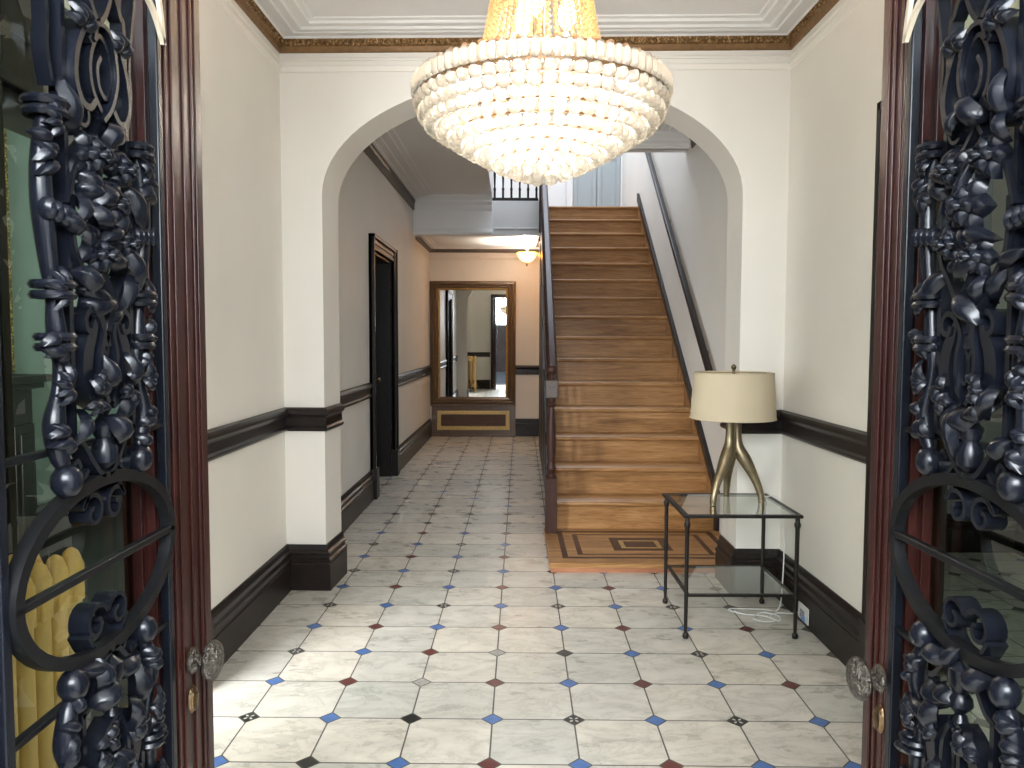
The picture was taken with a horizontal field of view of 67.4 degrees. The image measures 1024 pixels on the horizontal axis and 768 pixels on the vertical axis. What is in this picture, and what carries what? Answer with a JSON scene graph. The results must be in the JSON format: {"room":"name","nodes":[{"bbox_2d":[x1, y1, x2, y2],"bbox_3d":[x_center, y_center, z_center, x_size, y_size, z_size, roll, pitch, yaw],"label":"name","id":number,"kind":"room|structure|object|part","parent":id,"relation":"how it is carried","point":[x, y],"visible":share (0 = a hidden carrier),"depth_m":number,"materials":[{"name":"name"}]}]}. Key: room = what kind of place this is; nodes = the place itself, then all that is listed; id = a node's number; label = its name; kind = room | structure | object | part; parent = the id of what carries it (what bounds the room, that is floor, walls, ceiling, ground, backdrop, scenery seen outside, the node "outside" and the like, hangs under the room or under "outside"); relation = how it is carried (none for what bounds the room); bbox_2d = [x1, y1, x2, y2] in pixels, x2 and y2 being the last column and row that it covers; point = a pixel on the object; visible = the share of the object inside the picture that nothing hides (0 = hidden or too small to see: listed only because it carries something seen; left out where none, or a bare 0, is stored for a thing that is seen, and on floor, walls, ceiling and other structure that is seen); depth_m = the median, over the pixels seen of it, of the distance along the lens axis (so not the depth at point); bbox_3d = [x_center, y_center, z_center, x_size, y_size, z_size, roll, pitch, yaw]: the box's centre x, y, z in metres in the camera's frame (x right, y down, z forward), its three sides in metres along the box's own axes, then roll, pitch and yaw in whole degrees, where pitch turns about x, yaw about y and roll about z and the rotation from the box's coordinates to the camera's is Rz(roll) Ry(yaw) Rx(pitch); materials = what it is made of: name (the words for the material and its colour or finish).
{"room":"historic interior","nodes":[
{"label":"historic interior","id":0,"kind":"room"},
{"bbox_2d":[4,128,118,504],"bbox_3d":[-2.450,-0.336,3.737,1.899,3.060,5.700,0,3,0],"label":"wall","id":1,"kind":"structure","parent":0,"point":[28,314],"depth_m":5.21,"materials":[{"name":"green paint"}]},
{"bbox_2d":[4,129,14,372],"bbox_3d":[-3.263,-0.813,4.310,0.065,1.560,1.320,0,3,0],"label":"gilt mirror","id":2,"kind":"object","parent":1,"relation":"attached to","point":[5,132],"visible":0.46,"depth_m":4.94,"materials":[{"name":"gold mirror"}]},
{"bbox_2d":[12,374,51,542],"bbox_3d":[-3.171,0.565,4.392,0.260,1.180,1.480,0,3,0],"label":"mantelpiece","id":3,"kind":"object","parent":1,"relation":"attached to","point":[23,384],"visible":0.53,"depth_m":4.92,"materials":[{"name":"brown wood"}]},
{"bbox_2d":[12,374,51,390],"bbox_3d":[-3.169,0.021,4.359,0.260,0.090,1.480,0,3,0],"label":"shelf","id":4,"kind":"object","parent":3,"relation":"attached to","point":[21,382],"depth_m":4.88,"materials":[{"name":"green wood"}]},
{"bbox_2d":[37,481,121,539],"bbox_3d":[-3.285,0.940,5.856,0.036,0.256,1.420,0,3,0],"label":"baseboard","id":5,"kind":"structure","parent":1,"relation":"attached to","point":[64,525],"depth_m":5.57,"materials":[{"name":"brown wood"}]},
{"bbox_2d":[64,0,429,609],"bbox_3d":[-1.355,-0.577,5.826,0.200,3.300,10.803,0,3,1],"label":"wall","id":6,"kind":"structure","parent":0,"point":[240,88],"depth_m":3.85,"materials":[{"name":"beige paint"}]},
{"bbox_2d":[0,0,213,681],"bbox_3d":[-1.364,0.102,2.475,0.265,2.340,1.300,0,3,0],"label":"door frame","id":7,"kind":"structure","parent":6,"relation":"attached to","point":[17,71],"depth_m":1.94,"materials":[{"name":"brown wood"}]},
{"bbox_2d":[207,403,344,461],"bbox_3d":[-1.179,0.224,3.869,0.253,0.134,1.488,0,3,4],"label":"trim","id":8,"kind":"structure","parent":6,"relation":"attached to","point":[225,439],"depth_m":3.99,"materials":[{"name":"brown wood"}]},
{"bbox_2d":[211,471,373,664],"bbox_3d":[-1.173,0.999,4.973,0.396,0.256,3.597,0,3,4],"label":"baseboard","id":9,"kind":"structure","parent":6,"relation":"attached to","point":[298,567],"depth_m":4.24,"materials":[{"name":"brown wood"}]},
{"bbox_2d":[340,383,372,407],"bbox_3d":[-1.246,0.117,5.667,0.028,0.134,2.121,0,3,1],"label":"trim","id":10,"kind":"structure","parent":6,"relation":"attached to","point":[351,396],"depth_m":6.08,"materials":[{"name":"brown wood"}]},
{"bbox_2d":[368,233,399,498],"bbox_3d":[-1.302,-0.182,7.356,0.255,2.330,1.300,0,3,0],"label":"door frame","id":11,"kind":"structure","parent":6,"relation":"attached to","point":[383,283],"depth_m":7.83,"materials":[{"name":"brown wood"}]},
{"bbox_2d":[363,143,414,209],"bbox_3d":[-1.220,-2.040,6.934,0.034,0.120,4.925,0,3,1],"label":"trim","id":12,"kind":"structure","parent":6,"relation":"attached to","point":[370,151],"depth_m":7.53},
{"bbox_2d":[372,128,432,198],"bbox_3d":[-1.107,-2.128,6.927,0.260,0.057,4.925,0,3,1],"label":"trim","id":13,"kind":"structure","parent":6,"relation":"attached to","point":[389,145],"depth_m":7.52,"materials":[{"name":"white paint"}]},
{"bbox_2d":[399,365,430,385],"bbox_3d":[-1.200,-0.115,9.585,0.028,0.134,3.150,0,3,1],"label":"trim","id":14,"kind":"structure","parent":6,"relation":"attached to","point":[406,377],"depth_m":9.38,"materials":[{"name":"brown wood"}]},
{"bbox_2d":[399,419,431,470],"bbox_3d":[-1.198,0.722,9.635,0.036,0.256,3.150,0,3,1],"label":"baseboard","id":15,"kind":"structure","parent":6,"relation":"attached to","point":[414,442],"depth_m":9.39,"materials":[{"name":"brown wood"}]},
{"bbox_2d":[413,194,491,236],"bbox_3d":[-0.776,-2.086,9.423,1.064,0.510,0.280,0,3,0],"label":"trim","id":16,"kind":"structure","parent":6,"relation":"attached to","point":[439,215],"depth_m":9.40,"materials":[{"name":"white paint"}]},
{"bbox_2d":[253,0,818,38],"bbox_3d":[0.096,-1.766,2.337,2.808,0.030,3.695,0,3,0],"label":"trim","id":17,"kind":"structure","parent":6,"relation":"attached to","point":[292,19],"depth_m":3.96,"materials":[{"name":"white paint"}]},
{"bbox_2d":[234,0,839,52],"bbox_3d":[0.094,-1.723,2.342,2.813,0.064,3.700,0,3,0],"label":"trim","id":18,"kind":"structure","parent":6,"relation":"attached to","point":[245,5],"depth_m":4.12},
{"bbox_2d":[214,0,862,72],"bbox_3d":[0.093,-1.627,2.348,2.813,0.080,3.700,0,3,0],"label":"trim","id":19,"kind":"structure","parent":6,"relation":"attached to","point":[672,66],"depth_m":4.13,"materials":[{"name":"beige paint"}]},
{"bbox_2d":[429,236,537,246],"bbox_3d":[-0.487,-1.948,10.278,1.644,0.085,1.650,0,3,0],"label":"ceiling","id":20,"kind":"structure","parent":0,"point":[494,241],"depth_m":10.26,"materials":[{"name":"white paint"}]},
{"bbox_2d":[517,240,536,265],"bbox_3d":[0.200,-1.732,10.215,0.264,0.335,0.264,0,3,0],"label":"ceiling lamp","id":21,"kind":"object","parent":20,"relation":"attached to","point":[526,256],"visible":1,"depth_m":10.15,"materials":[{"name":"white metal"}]},
{"bbox_3d":[0.200,-1.684,10.218,0.264,0.120,0.264,0,3,0],"label":"lamp shade","id":22,"kind":"part","parent":21,"relation":"part of","materials":[{"name":"white glass"}]},
{"bbox_2d":[429,169,596,422],"bbox_3d":[0.132,-2.238,11.112,3.250,6.000,0.150,0,3,0],"label":"wall","id":23,"kind":"structure","parent":0,"point":[526,278],"depth_m":11.08,"materials":[{"name":"beige paint"}]},
{"bbox_2d":[415,236,539,252],"bbox_3d":[0.149,-1.871,10.322,2.713,0.050,1.470,0,3,0],"label":"trim","id":24,"kind":"structure","parent":23,"relation":"attached to","point":[417,238],"depth_m":11.03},
{"bbox_2d":[415,244,539,259],"bbox_3d":[0.149,-1.766,10.329,2.713,0.040,1.470,0,3,0],"label":"trim","id":25,"kind":"structure","parent":23,"relation":"attached to","point":[416,246],"depth_m":11.06,"materials":[{"name":"beige paint"}]},
{"bbox_2d":[419,236,539,248],"bbox_3d":[0.149,-1.899,10.320,2.713,0.017,1.472,0,3,0],"label":"trim","id":26,"kind":"structure","parent":23,"relation":"attached to","point":[426,239],"depth_m":10.91,"materials":[{"name":"white paint"}]},
{"bbox_2d":[515,419,538,435],"bbox_3d":[0.773,0.636,11.189,1.450,0.256,0.036,0,3,0],"label":"baseboard","id":27,"kind":"structure","parent":23,"relation":"attached to","point":[523,427],"depth_m":11.18,"materials":[{"name":"brown wood"}]},
{"bbox_2d":[516,365,538,374],"bbox_3d":[0.776,-0.202,11.143,1.450,0.134,0.028,0,3,0],"label":"trim","id":28,"kind":"structure","parent":23,"relation":"attached to","point":[520,369],"depth_m":11.15,"materials":[{"name":"brown wood"}]},
{"bbox_2d":[566,155,621,205],"bbox_3d":[1.205,-3.397,10.943,0.850,2.300,0.050,0,3,0],"label":"door","id":29,"kind":"structure","parent":23,"relation":"in","point":[581,190],"depth_m":10.96,"materials":[{"name":"white paint"}]},
{"bbox_3d":[1.040,-3.348,10.946,0.330,2.180,0.040,0,3,0],"label":"panel","id":30,"kind":"part","parent":29,"relation":"part of","materials":[{"name":"white wood"}]},
{"bbox_3d":[1.380,-3.347,10.946,0.330,2.180,0.040,0,3,0],"label":"panel","id":31,"kind":"part","parent":29,"relation":"part of","materials":[{"name":"white wood"}]},
{"bbox_2d":[393,97,664,197],"bbox_3d":[0.117,-2.348,7.725,3.220,0.300,6.900,0,3,0],"label":"ceiling","id":32,"kind":"structure","parent":0,"point":[443,170],"depth_m":7.74,"materials":[{"name":"white paint"}]},
{"bbox_2d":[39,436,1023,767],"bbox_3d":[0.559,1.145,5.178,7.926,0.051,13.702,0,3,0],"label":"floor","id":33,"kind":"structure","parent":0,"point":[449,637],"depth_m":3.43,"materials":[{"name":"white tile"}]},
{"bbox_2d":[9,547,84,767],"bbox_3d":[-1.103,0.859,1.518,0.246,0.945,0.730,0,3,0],"label":"armchair","id":34,"kind":"object","parent":33,"relation":"on","point":[35,693],"visible":0.43,"depth_m":1.63,"materials":[{"name":"yellow fabric"}]},
{"bbox_2d":[430,281,515,436],"bbox_3d":[-0.564,-0.360,11.112,1.241,2.245,0.068,0,3,0],"label":"mirror","id":35,"kind":"object","parent":33,"relation":"on","point":[473,323],"visible":0.97,"depth_m":11.12,"materials":[{"name":"brown mirror"}]},
{"bbox_2d":[440,290,505,396],"bbox_3d":[-0.565,-0.573,11.121,0.957,1.580,0.018,0,3,0],"label":"mirror glass","id":36,"kind":"object","parent":35,"relation":"attached to","point":[472,322],"depth_m":11.11,"materials":[{"name":"white"}]},
{"bbox_3d":[-0.564,0.526,11.165,1.236,0.470,0.068,0,3,0],"label":"panel","id":37,"kind":"part","parent":35,"relation":"part of","materials":[{"name":"brown wood"}]},
{"bbox_2d":[539,183,720,572],"bbox_3d":[0.888,-1.071,7.079,1.306,4.150,5.080,0,3,0],"label":"staircase","id":38,"kind":"structure","parent":33,"relation":"on","point":[617,433],"depth_m":6.34,"materials":[{"name":"brown wood"}]},
{"bbox_3d":[0.383,-2.570,9.364,0.100,1.430,0.100,0,3,0],"label":"newel post","id":39,"kind":"part","parent":38,"relation":"part of","materials":[{"name":"brown wood"}]},
{"bbox_3d":[0.323,-0.371,7.511,0.034,2.700,4.161,0,3,1],"label":"spandrel panel","id":40,"kind":"part","parent":38,"relation":"part of","materials":[{"name":"brown wood"}]},
{"bbox_3d":[0.329,-1.467,7.356,0.068,2.881,4.061,0,3,1],"label":"handrail","id":41,"kind":"part","parent":38,"relation":"part of","materials":[{"name":"brown wood"}]},
{"bbox_3d":[0.275,0.453,5.371,0.080,1.182,0.080,0,3,0],"label":"newel post","id":42,"kind":"part","parent":38,"relation":"part of","materials":[{"name":"brown wood"}]},
{"bbox_2d":[662,493,803,638],"bbox_3d":[1.085,0.899,3.875,0.560,0.598,0.524,0,3,0],"label":"side table","id":43,"kind":"object","parent":33,"relation":"on","point":[746,501],"visible":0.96,"depth_m":3.82,"materials":[{"name":"brown metal"}]},
{"bbox_3d":[0.825,0.890,4.117,0.032,0.586,0.031,0,3,0],"label":"leg","id":44,"kind":"part","parent":43,"relation":"part of","materials":[{"name":"brown metal"}]},
{"bbox_3d":[0.825,0.919,3.634,0.032,0.586,0.031,0,3,0],"label":"leg","id":45,"kind":"part","parent":43,"relation":"part of","materials":[{"name":"brown metal"}]},
{"bbox_3d":[1.085,0.991,3.880,0.512,0.014,0.476,0,3,0],"label":"shelf frame","id":46,"kind":"part","parent":43,"relation":"part of","materials":[{"name":"brown metal"}]},
{"bbox_3d":[1.086,0.605,3.857,0.512,0.007,0.476,0,3,0],"label":"glass","id":47,"kind":"part","parent":43,"relation":"part of","materials":[{"name":"clear glass"}]},
{"bbox_2d":[689,364,776,505],"bbox_3d":[1.121,0.249,3.906,0.431,0.699,0.431,0,3,0],"label":"table lamp","id":48,"kind":"object","parent":43,"relation":"on","point":[734,398],"visible":1,"depth_m":3.76,"materials":[{"name":"beige fabric"}]},
{"bbox_3d":[1.050,0.398,3.853,0.185,0.406,0.065,-3,4,-38],"label":"leg","id":49,"kind":"part","parent":48,"relation":"part of","materials":[{"name":"gold metal"}]},
{"bbox_3d":[1.127,0.390,3.998,0.066,0.406,0.163,0,3,0],"label":"leg","id":50,"kind":"part","parent":48,"relation":"part of","materials":[{"name":"gold metal"}]},
{"bbox_3d":[1.122,0.049,3.894,0.036,0.298,0.035,0,3,0],"label":"stem","id":51,"kind":"part","parent":48,"relation":"part of","materials":[{"name":"gold metal"}]},
{"bbox_3d":[1.122,0.057,3.895,0.424,0.232,0.424,0,3,0],"label":"lamp shade","id":52,"kind":"part","parent":48,"relation":"part of","materials":[{"name":"beige fabric"}]},
{"bbox_3d":[1.199,0.396,3.891,0.161,0.406,0.065,1,3,13],"label":"leg","id":53,"kind":"part","parent":48,"relation":"part of","materials":[{"name":"gold metal"}]},
{"bbox_3d":[1.086,0.608,3.857,0.560,0.014,0.524,0,3,0],"label":"frame","id":54,"kind":"part","parent":43,"relation":"part of","materials":[{"name":"brown metal"}]},
{"bbox_3d":[1.345,0.891,4.117,0.032,0.586,0.031,0,3,0],"label":"leg","id":55,"kind":"part","parent":43,"relation":"part of","materials":[{"name":"brown metal"}]},
{"bbox_3d":[1.345,0.920,3.634,0.032,0.586,0.031,0,3,0],"label":"leg","id":56,"kind":"part","parent":43,"relation":"part of","materials":[{"name":"brown metal"}]},
{"bbox_2d":[728,495,800,621],"bbox_3d":[1.292,0.892,3.933,0.315,0.616,0.200,0,3,0],"label":"lamp cord","id":57,"kind":"object","parent":33,"relation":"on","point":[753,615],"visible":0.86,"depth_m":4.01,"materials":[{"name":"white plastic"}]},
{"bbox_2d":[279,50,791,548],"bbox_3d":[0.115,-0.487,4.384,2.871,3.300,0.300,0,3,1],"label":"wall","id":58,"kind":"structure","parent":0,"point":[740,119],"depth_m":4.22,"materials":[{"name":"beige paint"}]},
{"bbox_2d":[303,0,767,15],"bbox_3d":[0.115,-1.835,2.270,3.220,0.120,3.850,0,3,0],"label":"ceiling","id":59,"kind":"structure","parent":0,"point":[316,7],"depth_m":3.80,"materials":[{"name":"white paint"}]},
{"bbox_2d":[411,0,672,186],"bbox_3d":[0.093,-1.209,2.433,0.824,1.140,0.824,-3,5,-45],"label":"chandelier","id":60,"kind":"object","parent":59,"relation":"hanging from","point":[443,86],"visible":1,"depth_m":2.22,"materials":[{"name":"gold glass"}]},
{"bbox_3d":[0.036,-1.195,2.496,0.058,0.115,0.057,0,3,0],"label":"bulb","id":61,"kind":"part","parent":60,"relation":"part of","materials":[{"name":"white glass"}]},
{"bbox_3d":[0.078,-1.103,2.390,0.012,0.056,0.079,1,4,17],"label":"lamp arm","id":62,"kind":"part","parent":60,"relation":"part of","materials":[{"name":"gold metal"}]},
{"bbox_3d":[0.068,-1.186,2.353,0.058,0.115,0.057,0,3,0],"label":"bulb","id":63,"kind":"part","parent":60,"relation":"part of","materials":[{"name":"white glass"}]},
{"bbox_3d":[0.093,-1.168,2.435,0.060,0.950,0.060,0,3,0],"label":"stem","id":64,"kind":"part","parent":60,"relation":"part of","materials":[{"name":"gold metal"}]},
{"bbox_3d":[0.176,-1.192,2.453,0.058,0.115,0.056,0,3,0],"label":"bulb","id":65,"kind":"part","parent":60,"relation":"part of","materials":[{"name":"white glass"}]},
{"bbox_3d":[0.195,-0.933,2.486,0.195,0.056,0.012,-1,4,-20],"label":"lamp arm","id":66,"kind":"part","parent":60,"relation":"part of","materials":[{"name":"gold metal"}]},
{"bbox_2d":[622,141,727,533],"bbox_3d":[1.618,-2.036,7.768,0.200,6.000,6.854,0,3,1],"label":"wall","id":67,"kind":"structure","parent":0,"point":[693,189],"depth_m":6.35,"materials":[{"name":"beige paint"}]},
{"bbox_2d":[557,129,689,152],"bbox_3d":[0.618,-2.208,6.481,1.763,0.430,0.280,0,3,0],"label":"trim","id":68,"kind":"structure","parent":67,"relation":"attached to","point":[661,141],"depth_m":6.48,"materials":[{"name":"white paint"}]},
{"bbox_2d":[662,123,680,132],"bbox_3d":[1.354,-2.029,5.386,0.260,0.057,1.930,0,3,1],"label":"trim","id":69,"kind":"structure","parent":67,"relation":"attached to","point":[666,126],"depth_m":6.30,"materials":[{"name":"white paint"}]},
{"bbox_2d":[645,152,712,370],"bbox_3d":[1.471,-1.611,7.292,0.085,2.999,3.851,0,3,1],"label":"wall handrail","id":70,"kind":"object","parent":67,"relation":"attached to","point":[704,353],"visible":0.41,"depth_m":6.49,"materials":[{"name":"brown wood"}]},
{"bbox_2d":[689,138,695,147],"bbox_3d":[1.467,-1.948,5.389,0.034,0.105,1.930,0,3,1],"label":"trim","id":71,"kind":"structure","parent":67,"relation":"attached to","point":[693,143],"depth_m":6.30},
{"bbox_2d":[780,0,1018,612],"bbox_3d":[1.596,-0.361,2.332,0.200,3.300,3.800,0,3,0],"label":"wall","id":72,"kind":"structure","parent":0,"point":[836,88],"depth_m":3.59,"materials":[{"name":"beige paint"}]},
{"bbox_2d":[715,535,860,665],"bbox_3d":[1.352,1.070,3.888,0.279,0.256,1.416,0,3,0],"label":"baseboard","id":73,"kind":"structure","parent":72,"relation":"attached to","point":[835,622],"depth_m":3.88,"materials":[{"name":"brown wood"}]},
{"bbox_2d":[720,410,866,463],"bbox_3d":[1.359,0.233,3.838,0.271,0.134,1.416,0,3,0],"label":"trim","id":74,"kind":"structure","parent":72,"relation":"attached to","point":[848,442],"depth_m":3.71,"materials":[{"name":"brown wood"}]},
{"bbox_2d":[798,601,808,625],"bbox_3d":[1.450,1.141,3.826,0.012,0.082,0.132,0,3,0],"label":"wall socket","id":75,"kind":"object","parent":72,"relation":"attached to","point":[803,615],"visible":1,"depth_m":3.81,"materials":[{"name":"white plastic"}]},
{"bbox_2d":[858,12,1018,677],"bbox_3d":[1.566,0.101,2.474,0.258,2.360,1.300,0,3,0],"label":"door frame","id":76,"kind":"structure","parent":72,"relation":"attached to","point":[861,635],"depth_m":3.08,"materials":[{"name":"brown wood"}]},
{"bbox_2d":[947,171,1007,513],"bbox_3d":[2.598,-0.283,3.088,1.805,3.060,4.400,0,3,0],"label":"wall","id":77,"kind":"structure","parent":0,"point":[997,189],"depth_m":5.05,"materials":[{"name":"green paint"}]},
{"bbox_2d":[945,406,1023,556],"bbox_3d":[2.545,0.731,3.098,1.705,1.034,4.100,0,3,0],"label":"baseboard","id":78,"kind":"structure","parent":77,"relation":"attached to","point":[961,536],"depth_m":5.14,"materials":[{"name":"brown wood"}]},
{"bbox_3d":[0.591,-2.109,10.298,2.070,0.200,1.490,0,3,0],"label":"floor","id":79,"kind":"structure","parent":0,"visible":0},
{"bbox_2d":[492,201,539,236],"bbox_3d":[0.053,-2.042,9.485,0.595,0.420,0.122,0,3,0],"label":"trim","id":80,"kind":"structure","parent":79,"relation":"attached to","point":[509,218],"depth_m":9.44,"materials":[{"name":"white paint"}]},
{"bbox_2d":[492,172,537,200],"bbox_3d":[0.042,-2.692,9.457,0.568,0.880,0.100,0,3,0],"label":"balustrade","id":81,"kind":"object","parent":80,"relation":"on","point":[511,198],"visible":0.38,"depth_m":9.46,"materials":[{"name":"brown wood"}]},
{"bbox_3d":[0.041,-2.272,9.482,0.568,0.040,0.100,0,3,0],"label":"curb rail","id":82,"kind":"part","parent":81,"relation":"part of","materials":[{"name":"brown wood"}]},
{"bbox_3d":[0.101,-0.257,0.506,3.200,3.300,0.140,0,3,0],"label":"wall","id":83,"kind":"structure","parent":0,"visible":0},
{"bbox_2d":[0,0,223,767],"bbox_3d":[-0.463,0.106,0.863,0.113,2.511,0.548,0,3,0],"label":"door","id":84,"kind":"structure","parent":83,"relation":"in","point":[134,338],"depth_m":0.85,"materials":[{"name":"brown wood"}]},
{"bbox_3d":[-0.440,-0.092,0.732,0.022,0.359,0.040,0,3,0],"label":"scroll post","id":85,"kind":"part","parent":84,"relation":"part of","materials":[{"name":"black metal"}]},
{"bbox_3d":[-0.441,0.490,0.767,0.022,0.359,0.040,0,3,0],"label":"scroll post","id":86,"kind":"part","parent":84,"relation":"part of","materials":[{"name":"black metal"}]},
{"bbox_3d":[-0.445,0.076,0.796,0.018,0.052,0.060,0,3,0],"label":"ogee arm","id":87,"kind":"part","parent":84,"relation":"part of","materials":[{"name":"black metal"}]},
{"bbox_2d":[69,130,112,176],"bbox_3d":[-0.424,-0.234,0.785,0.031,0.051,0.054,0,3,0],"label":"flower","id":88,"kind":"object","parent":84,"relation":"on","point":[91,151],"depth_m":0.77,"materials":[{"name":"black metal"}]},
{"bbox_3d":[-0.446,0.316,0.810,0.018,0.052,0.060,0,3,0],"label":"ogee arm","id":89,"kind":"part","parent":84,"relation":"part of","materials":[{"name":"black metal"}]},
{"bbox_2d":[85,239,119,272],"bbox_3d":[-0.425,-0.134,0.800,0.030,0.045,0.048,0,3,0],"label":"flower","id":90,"kind":"object","parent":84,"relation":"on","point":[101,255],"depth_m":0.79,"materials":[{"name":"black metal"}]},
{"bbox_3d":[-0.436,-0.117,0.821,0.014,0.129,0.032,0,3,0],"label":"flower stem","id":91,"kind":"part","parent":84,"relation":"part of","materials":[{"name":"black metal"}]},
{"bbox_2d":[91,177,130,232],"bbox_3d":[-0.424,-0.190,0.819,0.033,0.064,0.068,0,3,0],"label":"flower","id":92,"kind":"object","parent":84,"relation":"on","point":[110,196],"depth_m":0.80,"materials":[{"name":"black metal"}]},
{"bbox_3d":[-0.445,0.072,0.862,0.018,0.052,0.060,0,3,0],"label":"ogee arm","id":93,"kind":"part","parent":84,"relation":"part of","materials":[{"name":"black metal"}]},
{"bbox_2d":[103,150,138,191],"bbox_3d":[-0.424,-0.234,0.841,0.030,0.047,0.050,0,3,0],"label":"flower","id":94,"kind":"object","parent":84,"relation":"on","point":[121,171],"depth_m":0.83,"materials":[{"name":"black metal"}]},
{"bbox_3d":[-0.446,0.312,0.876,0.018,0.052,0.060,0,3,0],"label":"ogee arm","id":95,"kind":"part","parent":84,"relation":"part of","materials":[{"name":"black metal"}]},
{"bbox_2d":[121,231,140,256],"bbox_3d":[-0.424,-0.154,0.845,0.030,0.041,0.044,0,3,0],"label":"flower","id":96,"kind":"object","parent":84,"relation":"on","point":[130,240],"depth_m":0.84,"materials":[{"name":"black metal"}]},
{"bbox_3d":[-0.440,-0.102,0.905,0.022,0.359,0.040,0,3,0],"label":"scroll post","id":97,"kind":"part","parent":84,"relation":"part of","materials":[{"name":"black metal"}]},
{"bbox_3d":[-0.441,0.480,0.940,0.022,0.359,0.040,0,3,0],"label":"scroll post","id":98,"kind":"part","parent":84,"relation":"part of","materials":[{"name":"black metal"}]},
{"bbox_3d":[-0.445,0.414,1.075,0.009,0.094,0.034,0,3,0],"label":"keyhole plate","id":99,"kind":"part","parent":84,"relation":"part of","materials":[{"name":"brown metal"}]},
{"bbox_3d":[-0.427,0.387,1.073,0.040,0.055,0.056,0,3,0],"label":"knob","id":100,"kind":"part","parent":84,"relation":"part of","materials":[{"name":"silver metal"}]},
{"bbox_2d":[846,0,1023,767],"bbox_3d":[0.510,0.112,0.817,0.113,2.511,0.488,0,3,-1],"label":"door","id":101,"kind":"structure","parent":83,"relation":"in","point":[943,363],"depth_m":0.86,"materials":[{"name":"brown wood"}]},
{"bbox_3d":[0.471,0.392,1.023,0.040,0.055,0.056,0,3,-1],"label":"knob","id":102,"kind":"part","parent":101,"relation":"part of","materials":[{"name":"silver metal"}]},
{"bbox_3d":[0.488,0.420,1.025,0.009,0.094,0.034,0,3,-1],"label":"keyhole plate","id":103,"kind":"part","parent":101,"relation":"part of","materials":[{"name":"brown metal"}]},
{"bbox_3d":[0.499,0.076,0.818,0.018,2.198,0.333,0,3,-1],"label":"iron frame","id":104,"kind":"part","parent":101,"relation":"part of","materials":[{"name":"metal"}]},
{"bbox_3d":[0.486,0.483,0.929,0.022,0.359,0.040,0,3,-1],"label":"scroll post","id":105,"kind":"part","parent":101,"relation":"part of","materials":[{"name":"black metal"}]},
{"bbox_3d":[0.487,-0.099,0.895,0.022,0.359,0.040,0,3,-1],"label":"scroll post","id":106,"kind":"part","parent":101,"relation":"part of","materials":[{"name":"black metal"}]},
{"bbox_3d":[0.492,0.315,0.865,0.018,0.052,0.060,0,3,-1],"label":"ogee arm","id":107,"kind":"part","parent":101,"relation":"part of","materials":[{"name":"black metal"}]},
{"bbox_2d":[932,231,961,262],"bbox_3d":[0.473,-0.151,0.835,0.030,0.041,0.044,0,3,-1],"label":"flower","id":108,"kind":"object","parent":101,"relation":"on","point":[947,244],"depth_m":0.83,"materials":[{"name":"black metal"}]},
{"bbox_2d":[935,149,967,191],"bbox_3d":[0.473,-0.231,0.830,0.030,0.047,0.050,0,3,-1],"label":"flower","id":109,"kind":"object","parent":101,"relation":"on","point":[951,175],"depth_m":0.82,"materials":[{"name":"black metal"}]},
{"bbox_3d":[0.492,0.076,0.851,0.018,0.052,0.060,0,3,-1],"label":"ogee arm","id":110,"kind":"part","parent":101,"relation":"part of","materials":[{"name":"black metal"}]},
{"bbox_3d":[0.484,-0.114,0.810,0.014,0.129,0.032,0,3,-1],"label":"flower stem","id":111,"kind":"part","parent":101,"relation":"part of","materials":[{"name":"black metal"}]},
{"bbox_2d":[945,177,997,231],"bbox_3d":[0.474,-0.187,0.808,0.033,0.064,0.068,0,3,-1],"label":"flower","id":112,"kind":"object","parent":101,"relation":"on","point":[967,202],"depth_m":0.79,"materials":[{"name":"black metal"}]},
{"bbox_2d":[957,241,998,276],"bbox_3d":[0.474,-0.131,0.790,0.030,0.045,0.048,0,3,-1],"label":"flower","id":113,"kind":"object","parent":101,"relation":"on","point":[974,258],"depth_m":0.78,"materials":[{"name":"black metal"}]},
{"bbox_3d":[0.493,0.319,0.800,0.018,0.052,0.060,0,3,-1],"label":"ogee arm","id":114,"kind":"part","parent":101,"relation":"part of","materials":[{"name":"black metal"}]},
{"bbox_3d":[0.493,0.080,0.785,0.018,0.052,0.060,0,3,-1],"label":"ogee arm","id":115,"kind":"part","parent":101,"relation":"part of","materials":[{"name":"black metal"}]},
{"bbox_2d":[966,130,1012,178],"bbox_3d":[0.474,-0.230,0.774,0.031,0.051,0.054,0,3,-1],"label":"flower","id":116,"kind":"object","parent":101,"relation":"on","point":[991,153],"depth_m":0.76,"materials":[{"name":"black metal"}]},
{"bbox_3d":[0.488,0.494,0.756,0.022,0.359,0.040,0,3,-1],"label":"scroll post","id":117,"kind":"part","parent":101,"relation":"part of","materials":[{"name":"black metal"}]},
{"bbox_3d":[0.489,-0.088,0.722,0.022,0.359,0.040,0,3,-1],"label":"scroll post","id":118,"kind":"part","parent":101,"relation":"part of","materials":[{"name":"black metal"}]}
]}

